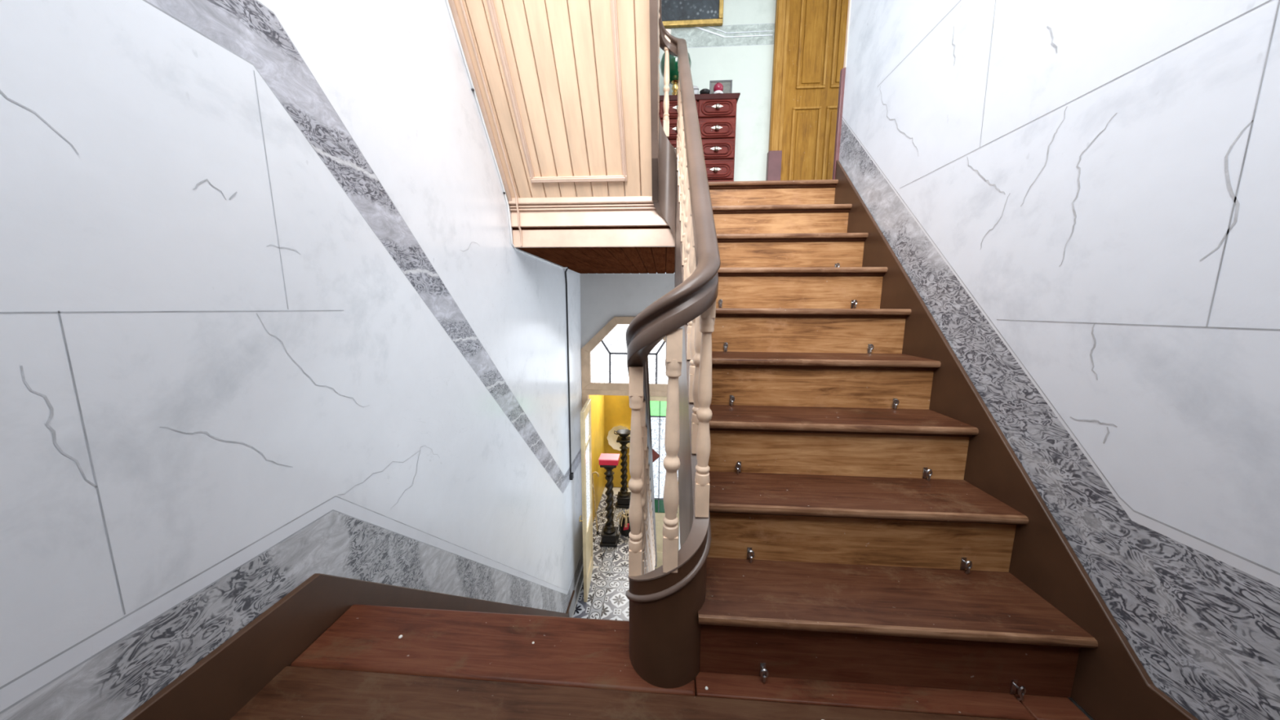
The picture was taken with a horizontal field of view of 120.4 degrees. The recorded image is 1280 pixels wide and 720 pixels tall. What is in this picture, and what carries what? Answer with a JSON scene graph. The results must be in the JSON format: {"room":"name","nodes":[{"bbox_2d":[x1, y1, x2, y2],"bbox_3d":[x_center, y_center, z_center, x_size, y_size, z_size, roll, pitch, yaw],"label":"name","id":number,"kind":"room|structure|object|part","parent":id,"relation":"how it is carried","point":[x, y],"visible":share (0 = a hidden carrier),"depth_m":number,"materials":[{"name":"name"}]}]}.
{"room":"staircase landing","nodes":[
{"label":"staircase landing","id":0,"kind":"room"},
{"bbox_2d":[0,0,582,719],"bbox_3d":[-0.986,-0.499,2.041,0.121,7.600,5.220,1,8,4],"label":"wall","id":1,"kind":"structure","parent":0,"point":[272,319],"depth_m":0.93,"materials":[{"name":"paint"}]},
{"bbox_2d":[122,564,583,719],"bbox_3d":[-0.928,1.887,2.358,0.022,2.786,5.180,1,8,4],"label":"baseboard","id":2,"kind":"structure","parent":1,"relation":"attached to","point":[217,686],"depth_m":1.00,"materials":[{"name":"brown wood"}]},
{"bbox_2d":[445,0,567,268],"bbox_3d":[-0.854,-1.612,2.477,0.052,1.686,2.456,1,8,4],"label":"cable","id":3,"kind":"object","parent":1,"relation":"attached to","point":[473,89],"visible":1,"depth_m":2.14,"materials":[{"name":"white paint"}]},
{"bbox_2d":[448,0,658,205],"bbox_3d":[-0.427,-2.016,1.578,1.009,2.182,1.811,1,8,4],"label":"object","id":4,"kind":"structure","parent":1,"relation":"attached to","point":[567,82],"depth_m":2.01,"materials":[{"name":"pink paint"}]},
{"bbox_3d":[-0.923,-1.949,1.534,0.028,2.029,1.640,1,8,4],"label":"edge moulding","id":5,"kind":"part","parent":4,"relation":"part of","materials":[{"name":"pink paint"}]},
{"bbox_3d":[-0.733,-1.923,1.545,0.030,1.772,1.433,1,8,4],"label":"panel moulding","id":6,"kind":"part","parent":4,"relation":"part of","materials":[{"name":"pink paint"}]},
{"bbox_3d":[-0.394,-1.155,2.341,0.625,0.036,0.035,1,8,4],"label":"panel moulding","id":7,"kind":"part","parent":4,"relation":"part of","materials":[{"name":"pink paint"}]},
{"bbox_3d":[-0.138,-1.915,1.506,0.028,1.772,1.433,1,8,4],"label":"panel moulding","id":8,"kind":"part","parent":4,"relation":"part of","materials":[{"name":"pink paint"}]},
{"bbox_3d":[0.069,-2.016,1.545,0.014,2.167,1.810,1,8,4],"label":"edge moulding","id":9,"kind":"part","parent":4,"relation":"part of","materials":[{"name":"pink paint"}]},
{"bbox_2d":[564,266,573,479],"bbox_3d":[-0.779,0.203,4.033,0.044,2.386,0.142,-1,8,-9],"label":"cable","id":10,"kind":"object","parent":1,"relation":"attached to","point":[571,474],"visible":1,"depth_m":4.08,"materials":[{"name":"black plastic"}]},
{"bbox_2d":[578,398,593,602],"bbox_3d":[-0.692,1.741,4.640,0.093,2.410,0.620,0,8,0],"label":"door","id":11,"kind":"structure","parent":1,"relation":"in","point":[585,413],"depth_m":4.52,"materials":[{"name":"beige paint"}]},
{"bbox_3d":[-0.661,0.831,4.510,0.006,0.330,0.440,0,8,0],"label":"pane","id":12,"kind":"part","parent":11,"relation":"part of","materials":[{"name":"glass"}]},
{"bbox_3d":[-0.665,1.568,4.616,0.006,1.060,0.440,0,8,0],"label":"pane","id":13,"kind":"part","parent":11,"relation":"part of","materials":[{"name":"white glass"}]},
{"bbox_3d":[-0.669,2.459,4.743,0.016,0.500,0.440,0,8,0],"label":"panel","id":14,"kind":"part","parent":11,"relation":"part of","materials":[{"name":"beige paint"}]},
{"bbox_2d":[515,246,675,273],"bbox_3d":[0.253,-1.094,3.467,2.150,0.355,2.070,1,8,4],"label":"ceiling","id":15,"kind":"structure","parent":0,"point":[644,260],"depth_m":3.15,"materials":[{"name":"brown wood"}]},
{"bbox_2d":[508,195,675,247],"bbox_3d":[-0.320,-0.933,2.484,1.138,0.316,0.070,1,8,4],"label":"fascia","id":16,"kind":"object","parent":15,"relation":"attached to","point":[628,222],"visible":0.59,"depth_m":2.49,"materials":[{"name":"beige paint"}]},
{"bbox_2d":[459,0,522,246],"bbox_3d":[-0.866,-1.677,1.708,0.014,1.993,1.420,1,8,4],"label":"conduit","id":17,"kind":"object","parent":16,"relation":"attached to","point":[460,1],"visible":1,"depth_m":2.09,"materials":[{"name":"pink paint"}]},
{"bbox_3d":[-0.384,-1.069,2.467,1.008,0.042,0.067,1,8,4],"label":"cornice","id":18,"kind":"part","parent":16,"relation":"part of","materials":[{"name":"pink paint"}]},
{"bbox_2d":[589,395,604,522],"bbox_3d":[-0.845,0.791,6.084,0.140,3.900,2.180,1,8,4],"label":"wall","id":19,"kind":"structure","parent":0,"point":[597,439],"depth_m":6.53,"materials":[{"name":"paint"}]},
{"bbox_2d":[571,486,655,621],"bbox_3d":[0.255,2.842,5.766,2.366,0.060,3.700,1,8,4],"label":"floor","id":20,"kind":"structure","parent":0,"point":[607,599],"depth_m":4.89,"materials":[{"name":"tile"}]},
{"bbox_2d":[591,471,599,534],"bbox_3d":[-0.723,2.295,5.884,0.139,0.986,0.189,1,8,4],"label":"stick","id":21,"kind":"object","parent":20,"relation":"on","point":[593,473],"visible":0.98,"depth_m":5.88,"materials":[{"name":"wood"}]},
{"bbox_2d":[600,465,618,547],"bbox_3d":[-0.466,2.177,5.588,0.260,1.300,0.260,1,8,4],"label":"pedestal","id":22,"kind":"object","parent":20,"relation":"on","point":[610,538],"visible":0.98,"depth_m":5.55,"materials":[{"name":"brown wood"}]},
{"bbox_2d":[598,453,619,465],"bbox_3d":[-0.458,1.489,5.489,0.290,0.090,0.230,1,8,4],"label":"gift box","id":23,"kind":"object","parent":22,"relation":"on","point":[605,459],"visible":1,"depth_m":5.39,"materials":[{"name":"pink cardboard"}]},
{"bbox_3d":[-0.458,1.452,5.484,0.290,0.015,0.230,1,8,4],"label":"lid","id":24,"kind":"part","parent":23,"relation":"part of","materials":[{"name":"pink cardboard"}]},
{"bbox_2d":[616,435,631,508],"bbox_3d":[-0.293,2.038,6.670,0.260,1.270,0.260,1,8,4],"label":"pedestal","id":25,"kind":"object","parent":20,"relation":"on","point":[623,498],"visible":0.98,"depth_m":6.63,"materials":[{"name":"brown wood"}]},
{"bbox_2d":[613,429,630,439],"bbox_3d":[-0.289,1.336,6.570,0.270,0.149,0.270,-8,11,-44],"label":"bowl","id":26,"kind":"object","parent":25,"relation":"on","point":[623,433],"visible":0.83,"depth_m":6.57,"materials":[{"name":"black metal"}]},
{"bbox_2d":[616,507,631,536],"bbox_3d":[-0.216,2.601,5.868,0.297,0.385,0.252,-7,11,-40],"label":"bag","id":27,"kind":"object","parent":20,"relation":"on","point":[624,522],"visible":0.6,"depth_m":5.80,"materials":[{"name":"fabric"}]},
{"bbox_2d":[579,273,675,348],"bbox_3d":[0.316,0.914,4.859,2.150,4.015,0.120,1,8,4],"label":"wall","id":28,"kind":"structure","parent":0,"point":[604,297],"depth_m":4.59,"materials":[{"name":"paint"}]},
{"bbox_2d":[581,316,667,391],"bbox_3d":[-0.088,-0.079,4.693,1.333,0.945,0.080,1,8,4],"label":"window","id":29,"kind":"structure","parent":28,"relation":"in","point":[604,366],"depth_m":4.70,"materials":[{"name":"beige paint"}]},
{"bbox_3d":[-0.511,0.022,4.735,0.250,0.548,0.007,1,8,4],"label":"pane","id":30,"kind":"part","parent":29,"relation":"part of","materials":[{"name":"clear glass"}]},
{"bbox_3d":[-0.237,0.107,4.728,0.300,0.385,0.007,1,8,4],"label":"pane","id":31,"kind":"part","parent":29,"relation":"part of","materials":[{"name":"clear glass"}]},
{"bbox_3d":[-0.087,-0.267,4.665,0.807,0.375,0.007,1,8,4],"label":"pane","id":32,"kind":"part","parent":29,"relation":"part of","materials":[{"name":"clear glass"}]},
{"bbox_3d":[0.062,0.111,4.709,0.300,0.385,0.007,1,8,4],"label":"pane","id":33,"kind":"part","parent":29,"relation":"part of","materials":[{"name":"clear glass"}]},
{"bbox_3d":[0.335,0.034,4.679,0.247,0.548,0.007,1,8,4],"label":"pane","id":34,"kind":"part","parent":29,"relation":"part of","materials":[{"name":"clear glass"}]},
{"bbox_2d":[582,389,680,550],"bbox_3d":[-0.096,1.645,4.945,1.333,2.540,0.090,1,8,4],"label":"trim","id":35,"kind":"structure","parent":28,"relation":"attached to","point":[585,393],"depth_m":4.75,"materials":[{"name":"beige paint"}]},
{"bbox_2d":[649,395,679,568],"bbox_3d":[0.220,1.678,4.934,0.630,2.460,0.040,1,8,4],"label":"door","id":36,"kind":"structure","parent":28,"relation":"in","point":[658,404],"depth_m":4.88,"materials":[{"name":"beige paint"}]},
{"bbox_3d":[0.187,0.629,4.783,0.133,0.200,0.006,1,8,4],"label":"pane","id":37,"kind":"part","parent":36,"relation":"part of","materials":[{"name":"green glass"}]},
{"bbox_3d":[0.184,1.307,4.880,0.133,1.130,0.006,1,8,4],"label":"pane","id":38,"kind":"part","parent":36,"relation":"part of","materials":[{"name":"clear glass"}]},
{"bbox_3d":[0.126,1.273,4.872,0.290,0.300,0.007,1,8,4],"label":"pane","id":39,"kind":"part","parent":36,"relation":"part of","materials":[{"name":"brown glass"}]},
{"bbox_3d":[0.181,1.980,4.977,0.133,0.190,0.006,1,8,4],"label":"pane","id":40,"kind":"part","parent":36,"relation":"part of","materials":[{"name":"green glass"}]},
{"bbox_3d":[0.244,2.411,5.038,0.535,0.480,0.018,1,8,4],"label":"panel","id":41,"kind":"part","parent":36,"relation":"part of","materials":[{"name":"beige paint"}]},
{"bbox_3d":[0.325,1.982,4.967,0.133,0.190,0.006,1,8,4],"label":"pane","id":42,"kind":"part","parent":36,"relation":"part of","materials":[{"name":"green glass"}]},
{"bbox_3d":[0.329,1.309,4.871,0.133,1.130,0.006,1,8,4],"label":"pane","id":43,"kind":"part","parent":36,"relation":"part of","materials":[{"name":"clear glass"}]},
{"bbox_3d":[0.332,0.631,4.773,0.133,0.200,0.006,1,8,4],"label":"pane","id":44,"kind":"part","parent":36,"relation":"part of","materials":[{"name":"green glass"}]},
{"bbox_2d":[604,395,678,487],"bbox_3d":[0.352,0.644,7.151,2.385,3.900,0.130,1,8,4],"label":"wall","id":45,"kind":"structure","parent":0,"point":[617,411],"depth_m":7.22,"materials":[{"name":"paint"}]},
{"bbox_2d":[607,425,629,450],"bbox_3d":[-0.389,1.537,7.237,0.525,0.525,0.047,1,8,4],"label":"wall plate","id":46,"kind":"object","parent":45,"relation":"attached to","point":[611,437],"visible":0.46,"depth_m":7.25,"materials":[{"name":"beige ceramic"}]},
{"bbox_2d":[230,604,1090,719],"bbox_3d":[0.020,1.156,0.398,2.150,0.400,1.640,1,8,4],"label":"floor","id":47,"kind":"structure","parent":0,"point":[446,664],"depth_m":0.97,"materials":[{"name":"brown wood"}]},
{"bbox_2d":[625,0,720,688],"bbox_3d":[0.170,-0.055,2.300,0.238,6.658,2.919,1,8,4],"label":"banister","id":48,"kind":"object","parent":47,"relation":"on","point":[665,602],"visible":1,"depth_m":0.98,"materials":[{"name":"beige paint"}]},
{"bbox_3d":[0.119,-0.119,1.518,0.238,1.462,1.386,1,8,4],"label":"moulding","id":49,"kind":"part","parent":48,"relation":"part of","materials":[{"name":"brown wood"}]},
{"bbox_2d":[697,160,1198,719],"bbox_3d":[0.649,-0.101,0.989,1.007,1.930,3.248,1,8,4],"label":"staircase","id":50,"kind":"structure","parent":47,"relation":"on","point":[873,520],"depth_m":1.16,"materials":[{"name":"brown wood"}]},
{"bbox_2d":[608,0,776,195],"bbox_3d":[1.339,-2.914,3.460,4.265,3.200,0.124,1,8,4],"label":"wall","id":51,"kind":"structure","parent":0,"point":[740,51],"depth_m":3.45,"materials":[{"name":"paint"}]},
{"bbox_2d":[661,0,724,28],"bbox_3d":[0.295,-3.485,3.371,0.948,0.753,0.033,1,8,4],"label":"painting","id":52,"kind":"object","parent":51,"relation":"attached to","point":[674,13],"visible":0.45,"depth_m":3.39,"materials":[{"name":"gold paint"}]},
{"bbox_2d":[765,0,848,180],"bbox_3d":[1.670,-2.549,3.397,0.885,2.500,0.066,1,8,4],"label":"door","id":53,"kind":"structure","parent":51,"relation":"in","point":[810,35],"depth_m":3.40,"materials":[{"name":"yellow wood"}]},
{"bbox_3d":[1.294,-2.555,3.425,0.110,2.500,0.060,1,8,4],"label":"casing","id":54,"kind":"part","parent":53,"relation":"part of","materials":[{"name":"brown wood"}]},
{"bbox_3d":[1.559,-1.948,3.483,0.260,0.845,0.012,1,8,4],"label":"panel moulding","id":55,"kind":"part","parent":53,"relation":"part of","materials":[{"name":"wood"}]},
{"bbox_3d":[1.560,-1.949,3.485,0.170,0.755,0.008,1,8,4],"label":"panel","id":56,"kind":"part","parent":53,"relation":"part of","materials":[{"name":"brown wood"}]},
{"bbox_3d":[1.585,-3.030,3.326,0.260,1.030,0.012,1,8,4],"label":"panel moulding","id":57,"kind":"part","parent":53,"relation":"part of","materials":[{"name":"brown wood"}]},
{"bbox_3d":[1.585,-3.030,3.329,0.170,0.940,0.008,1,8,4],"label":"panel","id":58,"kind":"part","parent":53,"relation":"part of","materials":[{"name":"brown wood"}]},
{"bbox_3d":[1.844,-1.944,3.464,0.210,0.845,0.012,1,8,4],"label":"panel moulding","id":59,"kind":"part","parent":53,"relation":"part of","materials":[{"name":"brown wood"}]},
{"bbox_3d":[1.844,-1.945,3.466,0.120,0.755,0.008,1,8,4],"label":"panel","id":60,"kind":"part","parent":53,"relation":"part of","materials":[{"name":"wood"}]},
{"bbox_3d":[1.859,-3.026,3.308,0.190,1.030,0.012,1,8,4],"label":"panel moulding","id":61,"kind":"part","parent":53,"relation":"part of","materials":[{"name":"wood"}]},
{"bbox_3d":[1.859,-3.026,3.311,0.100,0.940,0.008,1,8,4],"label":"panel","id":62,"kind":"part","parent":53,"relation":"part of","materials":[{"name":"wood"}]},
{"bbox_2d":[839,0,1279,719],"bbox_3d":[1.209,-0.320,0.865,0.121,7.600,3.140,1,8,4],"label":"wall","id":63,"kind":"structure","parent":0,"point":[1082,197],"depth_m":0.88,"materials":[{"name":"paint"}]},
{"bbox_2d":[832,67,845,179],"bbox_3d":[1.308,-1.464,2.300,0.142,0.660,0.030,1,8,4],"label":"trim","id":64,"kind":"structure","parent":63,"relation":"attached to","point":[842,73],"depth_m":2.29,"materials":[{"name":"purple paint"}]},
{"bbox_2d":[843,0,851,67],"bbox_3d":[1.324,-2.998,2.077,0.126,2.440,0.025,1,8,4],"label":"trim","id":65,"kind":"structure","parent":63,"relation":"attached to","point":[849,1],"depth_m":2.22,"materials":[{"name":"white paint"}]},
{"bbox_3d":[1.284,-1.216,2.990,4.265,0.028,1.300,1,8,4],"label":"floor","id":66,"kind":"structure","parent":0,"visible":0},
{"bbox_2d":[658,93,740,182],"bbox_3d":[0.507,-1.801,3.386,0.711,1.010,0.435,1,8,4],"label":"dresser","id":67,"kind":"object","parent":66,"relation":"on","point":[717,113],"visible":0.44,"depth_m":3.17,"materials":[{"name":"red wood"}]},
{"bbox_3d":[0.331,-2.008,3.197,0.318,0.148,0.018,1,8,4],"label":"drawer","id":68,"kind":"part","parent":67,"relation":"part of","materials":[{"name":"brown wood"}]},
{"bbox_3d":[0.331,-2.170,3.163,0.280,0.120,0.016,1,8,4],"label":"oval moulding","id":69,"kind":"part","parent":67,"relation":"part of","materials":[{"name":"brown wood"}]},
{"bbox_3d":[0.330,-2.002,3.187,0.280,0.120,0.016,1,8,4],"label":"oval moulding","id":70,"kind":"part","parent":67,"relation":"part of","materials":[{"name":"brown wood"}]},
{"bbox_3d":[0.330,-2.002,3.187,0.228,0.080,0.012,1,8,4],"label":"oval moulding","id":71,"kind":"part","parent":67,"relation":"part of","materials":[{"name":"brown wood"}]},
{"bbox_3d":[0.331,-2.170,3.163,0.228,0.080,0.012,1,8,4],"label":"oval moulding","id":72,"kind":"part","parent":67,"relation":"part of","materials":[{"name":"brown wood"}]},
{"bbox_2d":[659,52,691,94],"bbox_3d":[0.313,-2.528,3.222,0.276,0.475,0.276,1,8,4],"label":"oil lamp","id":73,"kind":"object","parent":67,"relation":"on","point":[673,68],"visible":0.28,"depth_m":3.16,"materials":[{"name":"green glass"}]},
{"bbox_3d":[0.331,-2.175,3.173,0.318,0.148,0.018,1,8,4],"label":"drawer","id":74,"kind":"part","parent":67,"relation":"part of","materials":[{"name":"brown wood"}]},
{"bbox_2d":[693,85,698,93],"bbox_3d":[0.463,-2.324,3.180,0.090,0.084,0.074,1,8,4],"label":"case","id":75,"kind":"object","parent":67,"relation":"on","point":[695,87],"visible":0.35,"depth_m":3.15,"materials":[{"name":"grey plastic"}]},
{"bbox_2d":[699,88,710,93],"bbox_3d":[0.559,-2.302,3.162,0.090,0.047,0.090,1,8,4],"label":"dish","id":76,"kind":"object","parent":67,"relation":"on","point":[704,91],"visible":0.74,"depth_m":3.13,"materials":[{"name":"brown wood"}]},
{"bbox_3d":[0.662,-1.830,3.189,0.228,0.080,0.012,1,8,4],"label":"oval moulding","id":77,"kind":"part","parent":67,"relation":"part of","materials":[{"name":"brown wood"}]},
{"bbox_3d":[0.662,-1.998,3.165,0.228,0.080,0.012,1,8,4],"label":"oval moulding","id":78,"kind":"part","parent":67,"relation":"part of","materials":[{"name":"brown wood"}]},
{"bbox_3d":[0.662,-1.998,3.165,0.280,0.120,0.016,1,8,4],"label":"oval moulding","id":79,"kind":"part","parent":67,"relation":"part of","materials":[{"name":"brown wood"}]},
{"bbox_3d":[0.661,-1.663,3.213,0.228,0.080,0.012,1,8,4],"label":"oval moulding","id":80,"kind":"part","parent":67,"relation":"part of","materials":[{"name":"brown wood"}]},
{"bbox_3d":[0.662,-1.830,3.189,0.280,0.120,0.016,1,8,4],"label":"oval moulding","id":81,"kind":"part","parent":67,"relation":"part of","materials":[{"name":"brown wood"}]},
{"bbox_3d":[0.663,-2.003,3.175,0.318,0.148,0.018,1,8,4],"label":"drawer","id":82,"kind":"part","parent":67,"relation":"part of","materials":[{"name":"brown wood"}]},
{"bbox_3d":[0.663,-2.165,3.141,0.228,0.080,0.012,1,8,4],"label":"oval moulding","id":83,"kind":"part","parent":67,"relation":"part of","materials":[{"name":"brown wood"}]},
{"bbox_3d":[0.664,-2.171,3.151,0.318,0.148,0.018,1,8,4],"label":"drawer","id":84,"kind":"part","parent":67,"relation":"part of","materials":[{"name":"brown wood"}]},
{"bbox_3d":[0.663,-2.165,3.141,0.280,0.120,0.016,1,8,4],"label":"oval moulding","id":85,"kind":"part","parent":67,"relation":"part of","materials":[{"name":"brown wood"}]},
{"bbox_2d":[713,82,723,93],"bbox_3d":[0.673,-2.324,3.148,0.090,0.094,0.090,1,8,4],"label":"ornament","id":86,"kind":"object","parent":67,"relation":"on","point":[718,87],"visible":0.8,"depth_m":3.12,"materials":[{"name":"ceramic"}]},
{"bbox_3d":[0.661,-1.663,3.213,0.280,0.120,0.016,1,8,4],"label":"oval moulding","id":87,"kind":"part","parent":67,"relation":"part of","materials":[{"name":"brown wood"}]},
{"bbox_3d":[0.662,-1.836,3.199,0.318,0.148,0.018,1,8,4],"label":"drawer","id":88,"kind":"part","parent":67,"relation":"part of","materials":[{"name":"brown wood"}]},
{"bbox_3d":[0.662,-1.669,3.223,0.318,0.148,0.018,1,8,4],"label":"drawer","id":89,"kind":"part","parent":67,"relation":"part of","materials":[{"name":"brown wood"}]},
{"bbox_2d":[709,80,732,93],"bbox_3d":[0.709,-2.366,3.216,0.195,0.160,0.014,1,8,4],"label":"photo frame","id":90,"kind":"object","parent":67,"relation":"on","point":[727,84],"visible":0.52,"depth_m":3.21,"materials":[{"name":"grey metal"}]}
]}

